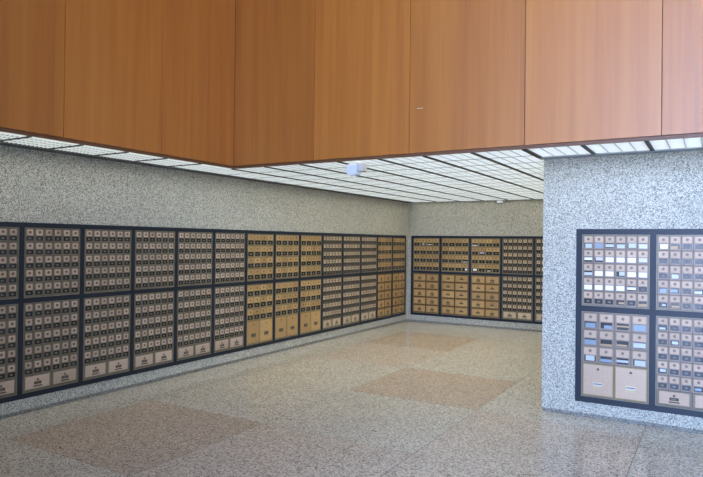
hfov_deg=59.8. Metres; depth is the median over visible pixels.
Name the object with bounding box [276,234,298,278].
mailbox
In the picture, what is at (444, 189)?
ceiling light panel
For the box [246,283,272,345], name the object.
mailbox
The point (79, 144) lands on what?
bar
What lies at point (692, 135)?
trim
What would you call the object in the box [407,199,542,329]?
wall
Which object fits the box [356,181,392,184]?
ceiling light panel
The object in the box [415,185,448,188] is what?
ceiling light panel
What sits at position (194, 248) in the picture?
mailbox
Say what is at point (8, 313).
mailbox
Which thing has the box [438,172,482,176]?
ceiling light panel
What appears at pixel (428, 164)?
ceiling light panel
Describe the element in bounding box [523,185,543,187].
ceiling light panel
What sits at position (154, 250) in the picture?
mailbox
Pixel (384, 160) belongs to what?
ceiling bar
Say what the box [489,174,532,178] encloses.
ceiling light panel
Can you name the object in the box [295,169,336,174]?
ceiling light panel
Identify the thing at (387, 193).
ceiling light panel
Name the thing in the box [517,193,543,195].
ceiling light panel
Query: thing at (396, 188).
ceiling light panel
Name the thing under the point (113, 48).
wood panel
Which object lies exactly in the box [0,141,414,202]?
trim
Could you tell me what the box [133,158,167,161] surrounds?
bar
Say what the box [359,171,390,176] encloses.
ceiling light panel
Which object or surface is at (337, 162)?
ceiling bar
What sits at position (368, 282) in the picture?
mailbox
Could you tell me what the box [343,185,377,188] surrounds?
ceiling light panel
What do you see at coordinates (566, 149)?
ceiling light panel
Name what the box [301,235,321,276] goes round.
mailbox
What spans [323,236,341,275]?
mailbox
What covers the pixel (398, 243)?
mailbox
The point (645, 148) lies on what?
ceiling light panel
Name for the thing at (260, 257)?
mailbox
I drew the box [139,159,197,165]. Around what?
ceiling light panel
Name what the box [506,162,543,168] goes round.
ceiling light panel
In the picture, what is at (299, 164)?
ceiling bar
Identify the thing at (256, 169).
ceiling light panel
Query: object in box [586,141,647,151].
ceiling light panel
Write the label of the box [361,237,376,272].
mailbox
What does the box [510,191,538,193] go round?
ceiling light panel
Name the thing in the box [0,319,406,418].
baseboard
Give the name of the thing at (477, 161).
ceiling light panel
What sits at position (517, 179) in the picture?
ceiling light panel
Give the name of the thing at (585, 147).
ceiling bar
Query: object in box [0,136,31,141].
bar
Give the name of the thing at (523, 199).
trim
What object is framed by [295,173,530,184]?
bar
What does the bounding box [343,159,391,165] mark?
ceiling light panel
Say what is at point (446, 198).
ceiling light panel
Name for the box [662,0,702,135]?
wood panel
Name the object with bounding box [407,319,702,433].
baseboard
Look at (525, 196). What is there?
ceiling light panel
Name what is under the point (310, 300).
mailbox
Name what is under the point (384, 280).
mailbox
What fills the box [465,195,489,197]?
ceiling light panel
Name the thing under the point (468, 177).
ceiling light panel
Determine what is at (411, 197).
ceiling light panel
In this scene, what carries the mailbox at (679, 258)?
attached to the wall at (664, 190)
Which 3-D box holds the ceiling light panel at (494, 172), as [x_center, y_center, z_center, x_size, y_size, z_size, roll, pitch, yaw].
[1.669,-0.754,6.854,0.430,0.029,0.454,0,0,31]
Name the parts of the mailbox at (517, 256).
door, door, door, door, door, door, door, door, door, door, door, door, casing, door, door, door, door, door, door, door, door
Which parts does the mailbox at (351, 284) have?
door, door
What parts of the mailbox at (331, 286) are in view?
door, door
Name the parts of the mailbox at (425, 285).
door, door, door, door, door, door, door, door, door, door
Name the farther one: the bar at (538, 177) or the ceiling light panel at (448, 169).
the bar at (538, 177)
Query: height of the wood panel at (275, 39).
4.510 m
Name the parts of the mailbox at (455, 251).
door, door, door, door, door, door, door, door, door, door, door, door, door, door, door, door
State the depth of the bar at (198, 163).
6.47 m
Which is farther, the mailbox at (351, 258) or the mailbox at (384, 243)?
the mailbox at (384, 243)
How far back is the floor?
5.15 m
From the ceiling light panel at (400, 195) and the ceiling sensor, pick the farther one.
the ceiling light panel at (400, 195)
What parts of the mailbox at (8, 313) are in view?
door, door, door, door, door, door, door, door, door, door, door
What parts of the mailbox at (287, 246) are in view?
door, door, door, door, door, door, door, door, door, door, door, door, door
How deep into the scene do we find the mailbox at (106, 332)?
6.13 m
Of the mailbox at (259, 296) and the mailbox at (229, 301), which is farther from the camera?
the mailbox at (259, 296)
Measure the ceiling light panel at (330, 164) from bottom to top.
0.029 m
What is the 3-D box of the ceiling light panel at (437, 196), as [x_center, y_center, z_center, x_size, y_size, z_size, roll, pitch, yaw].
[1.725,-0.730,10.567,0.430,0.029,0.454,0,0,31]
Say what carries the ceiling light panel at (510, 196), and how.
attached to the ceiling
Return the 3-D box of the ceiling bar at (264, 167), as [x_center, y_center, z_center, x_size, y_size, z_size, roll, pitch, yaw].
[0.564,-0.749,9.067,0.031,0.036,5.832,0,0,31]
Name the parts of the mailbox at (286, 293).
door, door, door, door, door, door, door, door, door, door, door, door, door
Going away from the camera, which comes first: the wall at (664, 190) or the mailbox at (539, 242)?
the wall at (664, 190)
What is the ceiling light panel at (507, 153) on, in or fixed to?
attached to the ceiling
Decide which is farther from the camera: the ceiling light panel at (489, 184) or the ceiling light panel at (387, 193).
the ceiling light panel at (387, 193)
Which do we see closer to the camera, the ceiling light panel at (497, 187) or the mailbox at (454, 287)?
the ceiling light panel at (497, 187)
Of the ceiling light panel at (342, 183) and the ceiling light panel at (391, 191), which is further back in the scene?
the ceiling light panel at (391, 191)
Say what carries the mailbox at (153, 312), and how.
attached to the wall at (36, 186)
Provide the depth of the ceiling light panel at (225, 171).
7.10 m
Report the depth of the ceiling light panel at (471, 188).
8.91 m
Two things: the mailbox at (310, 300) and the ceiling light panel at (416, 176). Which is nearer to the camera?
the ceiling light panel at (416, 176)
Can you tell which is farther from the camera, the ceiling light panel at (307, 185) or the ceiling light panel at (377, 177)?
the ceiling light panel at (307, 185)
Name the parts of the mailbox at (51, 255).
door, door, door, door, door, door, door, door, door, door, door, door, door, door, door, door, door, door, door, door, door, door, door, door, door, door, door, door, door, door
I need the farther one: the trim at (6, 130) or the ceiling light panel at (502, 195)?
the ceiling light panel at (502, 195)
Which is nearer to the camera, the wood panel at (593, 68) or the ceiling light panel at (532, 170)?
the wood panel at (593, 68)
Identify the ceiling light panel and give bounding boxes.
[0,132,25,139]
[4,137,78,147]
[55,145,123,154]
[102,152,161,160]
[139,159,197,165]
[175,164,227,170]
[204,169,248,174]
[232,173,273,177]
[239,167,280,172]
[252,177,294,181]
[264,171,303,176]
[270,165,315,170]
[280,180,315,184]
[288,175,326,179]
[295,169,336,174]
[300,184,330,186]
[305,162,346,168]
[306,179,343,182]
[313,186,349,189]
[318,173,356,177]
[326,182,360,185]
[329,168,372,172]
[334,189,362,191]
[338,177,377,181]
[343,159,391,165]
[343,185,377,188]
[348,191,377,193]
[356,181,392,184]
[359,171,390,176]
[361,194,391,195]
[363,188,389,190]
[367,164,411,170]
[370,176,408,179]
[374,184,408,187]
[375,190,405,192]
[375,196,399,197]
[383,156,435,163]
[384,169,427,174]
[384,179,421,182]
[387,193,417,194]
[389,197,412,199]
[390,187,418,189]
[400,195,429,196]
[401,189,433,191]
[402,174,442,178]
[402,199,425,200]
[403,162,453,168]
[404,182,435,185]
[411,197,435,198]
[412,192,443,193]
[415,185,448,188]
[419,178,457,181]
[422,167,466,172]
[427,194,454,195]
[429,153,482,160]
[429,188,462,190]
[433,181,469,184]
[437,196,464,197]
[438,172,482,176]
[440,191,471,193]
[444,159,496,165]
[446,184,481,187]
[446,198,470,199]
[453,176,492,180]
[455,193,480,195]
[460,187,490,189]
[463,165,509,170]
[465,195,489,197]
[468,179,505,183]
[469,190,500,192]
[474,197,498,198]
[476,149,531,157]
[477,170,522,174]
[479,183,515,186]
[481,192,508,194]
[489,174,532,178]
[490,186,521,188]
[490,194,516,196]
[492,156,543,163]
[498,188,531,191]
[499,196,524,198]
[501,178,540,181]
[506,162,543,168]
[508,198,528,199]
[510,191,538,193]
[513,181,543,184]
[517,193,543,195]
[518,168,543,172]
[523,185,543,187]
[525,196,543,197]
[528,145,587,154]
[531,173,543,176]
[540,152,590,156]
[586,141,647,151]
[595,148,648,152]
[649,137,702,147]
[654,145,702,149]
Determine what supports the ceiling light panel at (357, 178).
attached to the ceiling
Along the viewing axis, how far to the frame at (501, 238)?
11.44 m
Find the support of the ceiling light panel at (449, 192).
attached to the ceiling
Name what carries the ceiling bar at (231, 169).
attached to the ceiling
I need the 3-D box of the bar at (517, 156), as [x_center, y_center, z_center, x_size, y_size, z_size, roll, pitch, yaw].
[0.068,-0.775,6.468,3.681,0.032,0.005,0,0,31]
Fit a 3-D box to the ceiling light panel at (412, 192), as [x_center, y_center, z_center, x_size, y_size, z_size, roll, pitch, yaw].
[1.255,-0.740,9.776,0.430,0.029,0.454,0,0,31]
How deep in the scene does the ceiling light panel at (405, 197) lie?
11.06 m
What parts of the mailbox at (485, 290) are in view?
door, door, door, door, door, door, door, door, door, door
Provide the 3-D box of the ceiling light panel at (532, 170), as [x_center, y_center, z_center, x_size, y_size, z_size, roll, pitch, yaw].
[2.059,-0.751,6.622,0.414,0.029,0.454,0,0,31]
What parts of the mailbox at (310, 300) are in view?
door, door, door, door, door, door, door, door, door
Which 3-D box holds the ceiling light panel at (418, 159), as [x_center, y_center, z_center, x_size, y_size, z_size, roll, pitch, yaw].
[0.574,-0.772,5.917,0.430,0.029,0.424,0,0,31]
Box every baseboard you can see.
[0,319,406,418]
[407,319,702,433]
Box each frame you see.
[0,222,405,403]
[411,236,542,323]
[575,229,702,417]
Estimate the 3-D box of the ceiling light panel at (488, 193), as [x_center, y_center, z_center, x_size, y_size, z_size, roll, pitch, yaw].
[2.285,-0.729,9.699,0.430,0.029,0.454,0,0,31]
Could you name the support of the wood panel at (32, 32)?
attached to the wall
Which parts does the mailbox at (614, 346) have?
door, door, door, door, door, door, door, door, door, door, door, door, door, door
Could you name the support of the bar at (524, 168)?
attached to the ceiling
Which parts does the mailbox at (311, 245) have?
door, door, door, door, door, door, door, door, door, door, door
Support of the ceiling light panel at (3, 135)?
attached to the ceiling
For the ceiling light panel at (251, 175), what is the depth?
7.49 m
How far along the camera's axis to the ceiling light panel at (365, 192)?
9.85 m
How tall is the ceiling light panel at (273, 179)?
0.029 m
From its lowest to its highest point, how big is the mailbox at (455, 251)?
0.642 m
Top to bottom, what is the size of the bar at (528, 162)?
0.032 m
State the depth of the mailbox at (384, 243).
11.28 m
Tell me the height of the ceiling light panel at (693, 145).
0.029 m
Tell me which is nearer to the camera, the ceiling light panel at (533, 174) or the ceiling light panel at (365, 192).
the ceiling light panel at (533, 174)
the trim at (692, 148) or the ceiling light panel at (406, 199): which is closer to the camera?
the trim at (692, 148)
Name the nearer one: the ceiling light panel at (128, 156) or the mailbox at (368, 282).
the ceiling light panel at (128, 156)
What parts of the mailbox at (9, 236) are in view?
door, door, door, door, door, door, door, door, door, door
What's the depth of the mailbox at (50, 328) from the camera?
5.61 m
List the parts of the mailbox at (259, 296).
door, door, door, door, door, door, door, door, door, door, door, door, door, door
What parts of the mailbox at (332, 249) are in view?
door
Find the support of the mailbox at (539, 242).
attached to the wall at (509, 217)
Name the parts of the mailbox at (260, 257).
door, door, door, door, door, door, door, door, door, door, door, door, door, door, door, door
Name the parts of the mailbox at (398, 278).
door, door, door, door, door, door, door, door, door, door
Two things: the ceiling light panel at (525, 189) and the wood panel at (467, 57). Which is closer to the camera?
the wood panel at (467, 57)
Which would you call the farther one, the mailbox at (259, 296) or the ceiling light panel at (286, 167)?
the mailbox at (259, 296)
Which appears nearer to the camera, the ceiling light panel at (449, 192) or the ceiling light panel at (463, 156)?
the ceiling light panel at (463, 156)
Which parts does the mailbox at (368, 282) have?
door, door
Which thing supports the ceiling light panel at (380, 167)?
attached to the ceiling
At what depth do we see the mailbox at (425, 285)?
11.94 m
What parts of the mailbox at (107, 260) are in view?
door, door, door, door, door, door, door, door, door, door, door, door, door, door, door, door, door, door, door, door, door, door, door, door, door, door, door, door, door, door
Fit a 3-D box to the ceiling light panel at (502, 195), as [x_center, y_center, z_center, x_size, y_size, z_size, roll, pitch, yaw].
[2.520,-0.724,10.094,0.430,0.029,0.454,0,0,31]
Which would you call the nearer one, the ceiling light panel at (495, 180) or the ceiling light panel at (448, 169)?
the ceiling light panel at (448, 169)
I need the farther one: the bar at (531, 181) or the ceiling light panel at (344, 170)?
the bar at (531, 181)
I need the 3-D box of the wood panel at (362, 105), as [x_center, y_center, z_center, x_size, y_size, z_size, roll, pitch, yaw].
[0.102,-3.047,5.956,1.064,4.510,0.012,0,0,31]
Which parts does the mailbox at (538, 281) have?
door, door, door, door, door, door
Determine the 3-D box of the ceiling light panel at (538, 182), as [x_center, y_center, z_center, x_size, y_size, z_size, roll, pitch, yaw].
[2.374,-0.739,8.040,0.430,0.029,0.454,0,0,31]
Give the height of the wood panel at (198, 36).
4.510 m
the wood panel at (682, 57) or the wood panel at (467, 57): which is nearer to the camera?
the wood panel at (682, 57)
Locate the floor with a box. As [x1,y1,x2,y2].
[0,321,702,476]
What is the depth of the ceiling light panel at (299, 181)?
8.29 m
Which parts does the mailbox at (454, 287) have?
door, door, door, door, door, door, door, door, door, door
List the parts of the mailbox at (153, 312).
door, door, door, door, door, door, door, door, door, door, door, door, door, door, door, door, door, door, door, door, door, door, door, door, door, door, door, door, door, door, door, door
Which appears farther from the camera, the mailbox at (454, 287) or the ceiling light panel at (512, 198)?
the mailbox at (454, 287)
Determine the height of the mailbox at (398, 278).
0.797 m
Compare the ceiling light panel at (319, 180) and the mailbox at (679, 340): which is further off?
the ceiling light panel at (319, 180)
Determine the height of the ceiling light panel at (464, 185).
0.029 m
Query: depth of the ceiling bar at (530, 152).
5.34 m
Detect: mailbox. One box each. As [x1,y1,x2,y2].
[0,227,18,299]
[0,304,17,397]
[22,299,78,393]
[24,227,79,297]
[83,294,130,380]
[84,229,131,293]
[134,291,173,369]
[135,230,174,289]
[177,288,211,360]
[178,232,212,286]
[214,285,244,352]
[215,233,244,283]
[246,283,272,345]
[247,234,273,280]
[275,281,298,339]
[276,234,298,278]
[300,279,320,334]
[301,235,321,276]
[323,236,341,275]
[323,277,341,329]
[343,236,359,273]
[343,276,359,324]
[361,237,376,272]
[361,274,375,321]
[377,273,391,317]
[378,237,391,271]
[392,272,404,314]
[393,238,404,269]
[413,238,438,270]
[413,273,438,313]
[441,238,468,271]
[441,274,468,315]
[471,238,499,273]
[471,275,499,318]
[502,239,532,274]
[502,276,532,320]
[535,239,542,274]
[535,277,542,321]
[581,311,648,403]
[582,235,649,308]
[655,316,702,411]
[656,235,702,311]
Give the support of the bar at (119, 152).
attached to the ceiling
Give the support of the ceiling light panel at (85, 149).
attached to the ceiling
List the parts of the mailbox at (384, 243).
door, door, door, door, door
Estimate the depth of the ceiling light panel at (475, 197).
10.79 m
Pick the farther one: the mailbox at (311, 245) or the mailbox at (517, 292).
the mailbox at (517, 292)
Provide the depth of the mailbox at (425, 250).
11.94 m
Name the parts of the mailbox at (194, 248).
door, door, door, door, door, door, door, door, door, door, door, door, door, door, door, door, door, door, door, door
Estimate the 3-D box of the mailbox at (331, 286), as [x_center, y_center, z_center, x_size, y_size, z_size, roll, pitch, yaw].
[-0.307,1.026,9.737,0.020,0.797,0.553,0,0,31]
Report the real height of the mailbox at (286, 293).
0.797 m
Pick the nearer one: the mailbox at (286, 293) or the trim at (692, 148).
the trim at (692, 148)
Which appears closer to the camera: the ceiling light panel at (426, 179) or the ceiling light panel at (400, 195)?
the ceiling light panel at (426, 179)
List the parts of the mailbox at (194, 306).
door, door, door, door, door, door, door, door, door, door, door, door, door, door, door, door, door, door, door, door, door, door, door, door, door, door, door, door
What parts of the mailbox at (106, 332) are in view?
door, door, door, door, door, door, door, door, door, door, door, door, door, door, door, door, door, door, door, door, door, door, door, door, door, door, door, door, door, door, door, door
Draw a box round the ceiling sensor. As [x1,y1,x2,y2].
[347,162,366,177]
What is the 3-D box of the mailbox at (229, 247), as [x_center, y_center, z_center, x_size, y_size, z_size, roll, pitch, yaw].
[-1.524,0.244,7.685,0.016,0.624,0.553,0,0,31]
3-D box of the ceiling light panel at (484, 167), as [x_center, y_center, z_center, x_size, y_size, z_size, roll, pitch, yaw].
[1.434,-0.759,6.458,0.430,0.029,0.454,0,0,31]
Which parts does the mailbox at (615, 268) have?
door, door, door, door, door, door, door, door, door, door, door, door, door, door, door, door, door, door, door, door, door, door, door, door, door, door, door, door, door, door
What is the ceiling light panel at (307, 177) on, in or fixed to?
attached to the ceiling
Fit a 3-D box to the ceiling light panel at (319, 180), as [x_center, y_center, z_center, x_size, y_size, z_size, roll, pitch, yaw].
[-0.318,-0.769,8.036,0.430,0.029,0.454,0,0,31]
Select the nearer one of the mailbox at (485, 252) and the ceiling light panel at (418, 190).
the ceiling light panel at (418, 190)
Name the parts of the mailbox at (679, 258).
door, door, door, door, door, door, door, door, door, door, door, door, door, door, door, door, door, door, door, door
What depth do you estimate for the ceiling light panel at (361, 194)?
10.24 m
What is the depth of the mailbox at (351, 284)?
10.26 m
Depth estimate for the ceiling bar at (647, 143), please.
4.88 m
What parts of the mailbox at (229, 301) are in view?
door, door, door, door, door, door, door, door, door, door, door, door, door, door, door, door, door, door, door, door, door, door, door, door, door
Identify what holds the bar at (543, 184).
attached to the ceiling
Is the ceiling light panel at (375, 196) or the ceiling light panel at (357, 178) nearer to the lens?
the ceiling light panel at (357, 178)
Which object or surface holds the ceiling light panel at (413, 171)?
attached to the ceiling
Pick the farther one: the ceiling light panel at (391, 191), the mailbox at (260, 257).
the ceiling light panel at (391, 191)
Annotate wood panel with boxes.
[0,0,64,137]
[63,0,162,153]
[161,0,235,165]
[234,0,315,165]
[314,0,410,159]
[409,0,525,152]
[525,0,661,144]
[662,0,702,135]
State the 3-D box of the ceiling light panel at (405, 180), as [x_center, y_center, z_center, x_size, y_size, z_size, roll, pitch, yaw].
[0.712,-0.758,7.958,0.430,0.029,0.454,0,0,31]
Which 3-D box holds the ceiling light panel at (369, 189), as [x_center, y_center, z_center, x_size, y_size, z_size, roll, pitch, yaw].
[0.387,-0.753,9.222,0.430,0.029,0.454,0,0,31]
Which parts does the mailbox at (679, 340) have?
door, door, door, door, door, pull, door, door, door, door, door, door, door, door, door, door, door, door, door, door, door, door, door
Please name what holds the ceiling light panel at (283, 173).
attached to the ceiling
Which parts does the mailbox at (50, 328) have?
door, door, door, door, door, door, pull, door, door, door, door, door, door, door, door, door, door, door, door, door, door, door, door, door, door, door, door, door, door, door, door, door, door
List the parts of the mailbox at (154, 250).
door, door, door, door, door, door, door, door, door, door, door, door, door, door, door, door, door, door, door, door, door, door, door, door, door, door, door, door, door, door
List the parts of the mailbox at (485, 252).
door, door, door, door, door, door, door, door, door, door, door, door, door, door, door, door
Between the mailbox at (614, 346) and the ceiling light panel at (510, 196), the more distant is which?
the ceiling light panel at (510, 196)
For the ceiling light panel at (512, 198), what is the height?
0.029 m
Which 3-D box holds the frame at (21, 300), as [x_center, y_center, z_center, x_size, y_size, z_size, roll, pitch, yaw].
[-1.079,0.675,8.441,0.014,1.555,8.390,0,0,31]
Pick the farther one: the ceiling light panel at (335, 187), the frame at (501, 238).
the frame at (501, 238)
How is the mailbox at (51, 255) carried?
attached to the wall at (36, 186)
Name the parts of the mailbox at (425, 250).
door, door, door, door, door, door, door, door, door, door, door, door, door, door, door, door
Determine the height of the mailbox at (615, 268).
0.639 m
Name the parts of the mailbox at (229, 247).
door, door, door, door, door, door, door, door, door, door, door, door, door, door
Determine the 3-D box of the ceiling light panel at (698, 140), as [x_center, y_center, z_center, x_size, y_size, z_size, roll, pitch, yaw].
[2.576,-0.757,4.726,0.466,0.029,0.424,0,0,31]
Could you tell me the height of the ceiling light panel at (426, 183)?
0.029 m
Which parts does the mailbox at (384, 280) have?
door, door, door, door, door, door, door, door, door, door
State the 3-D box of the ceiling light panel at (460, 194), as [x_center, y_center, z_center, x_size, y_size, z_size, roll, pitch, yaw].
[1.887,-0.732,9.935,0.430,0.029,0.454,0,0,31]
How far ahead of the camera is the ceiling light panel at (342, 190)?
9.47 m
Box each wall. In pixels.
[0,145,407,414]
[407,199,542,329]
[542,150,702,429]
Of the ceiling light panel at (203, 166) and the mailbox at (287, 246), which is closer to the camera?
the ceiling light panel at (203, 166)
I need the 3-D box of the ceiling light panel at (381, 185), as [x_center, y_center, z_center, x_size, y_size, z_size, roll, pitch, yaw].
[0.549,-0.755,8.590,0.430,0.029,0.454,0,0,31]
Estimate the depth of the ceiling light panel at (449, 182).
8.16 m
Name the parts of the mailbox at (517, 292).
door, door, door, door, door, door, door, door, door, door, door, door, door, door, door, door, door, door, door, door, door, door, door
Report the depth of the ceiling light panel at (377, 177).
7.56 m
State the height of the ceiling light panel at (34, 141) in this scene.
0.029 m
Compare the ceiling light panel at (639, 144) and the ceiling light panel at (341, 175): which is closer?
the ceiling light panel at (639, 144)
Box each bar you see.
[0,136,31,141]
[49,144,83,149]
[94,152,128,155]
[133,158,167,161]
[168,163,201,166]
[228,156,523,174]
[231,169,436,201]
[251,162,535,178]
[264,167,460,201]
[274,168,530,181]
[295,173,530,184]
[299,164,483,200]
[330,177,539,186]
[336,181,537,189]
[337,162,507,199]
[360,184,543,191]
[378,159,534,199]
[422,156,543,193]
[470,153,543,180]
[521,149,541,157]
[581,145,595,154]
[644,141,654,150]
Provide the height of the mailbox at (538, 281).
0.779 m
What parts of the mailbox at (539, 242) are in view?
door, door, door, door, door, casing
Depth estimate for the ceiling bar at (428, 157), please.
6.81 m
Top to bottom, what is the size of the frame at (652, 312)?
1.555 m
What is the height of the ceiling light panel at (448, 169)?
0.029 m
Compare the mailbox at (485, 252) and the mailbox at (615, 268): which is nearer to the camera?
the mailbox at (615, 268)
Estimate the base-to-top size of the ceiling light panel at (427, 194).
0.029 m
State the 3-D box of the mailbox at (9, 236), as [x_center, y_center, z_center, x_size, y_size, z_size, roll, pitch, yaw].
[-3.054,0.211,5.113,0.016,0.624,0.553,0,0,31]
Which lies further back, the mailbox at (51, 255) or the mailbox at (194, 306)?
the mailbox at (194, 306)
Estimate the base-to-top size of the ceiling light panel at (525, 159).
0.029 m
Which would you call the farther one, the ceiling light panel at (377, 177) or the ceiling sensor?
the ceiling light panel at (377, 177)
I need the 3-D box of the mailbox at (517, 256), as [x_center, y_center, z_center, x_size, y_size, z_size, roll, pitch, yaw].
[2.995,0.324,11.027,0.551,0.642,0.016,0,0,31]
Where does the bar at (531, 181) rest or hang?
attached to the ceiling
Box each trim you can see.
[0,1,235,168]
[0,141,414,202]
[234,0,702,168]
[415,199,541,202]
[538,147,702,159]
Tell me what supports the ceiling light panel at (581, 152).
attached to the ceiling
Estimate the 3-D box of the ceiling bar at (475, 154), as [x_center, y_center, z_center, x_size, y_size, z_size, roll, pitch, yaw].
[2.551,-0.734,7.885,0.031,0.036,5.832,0,0,31]
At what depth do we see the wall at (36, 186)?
6.76 m
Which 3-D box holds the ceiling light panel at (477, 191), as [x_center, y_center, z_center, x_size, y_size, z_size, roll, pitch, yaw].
[2.050,-0.734,9.303,0.430,0.029,0.454,0,0,31]
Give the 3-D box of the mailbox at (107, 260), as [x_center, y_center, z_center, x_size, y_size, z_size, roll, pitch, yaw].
[-2.442,0.224,6.142,0.016,0.624,0.553,0,0,31]
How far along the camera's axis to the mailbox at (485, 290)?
11.32 m

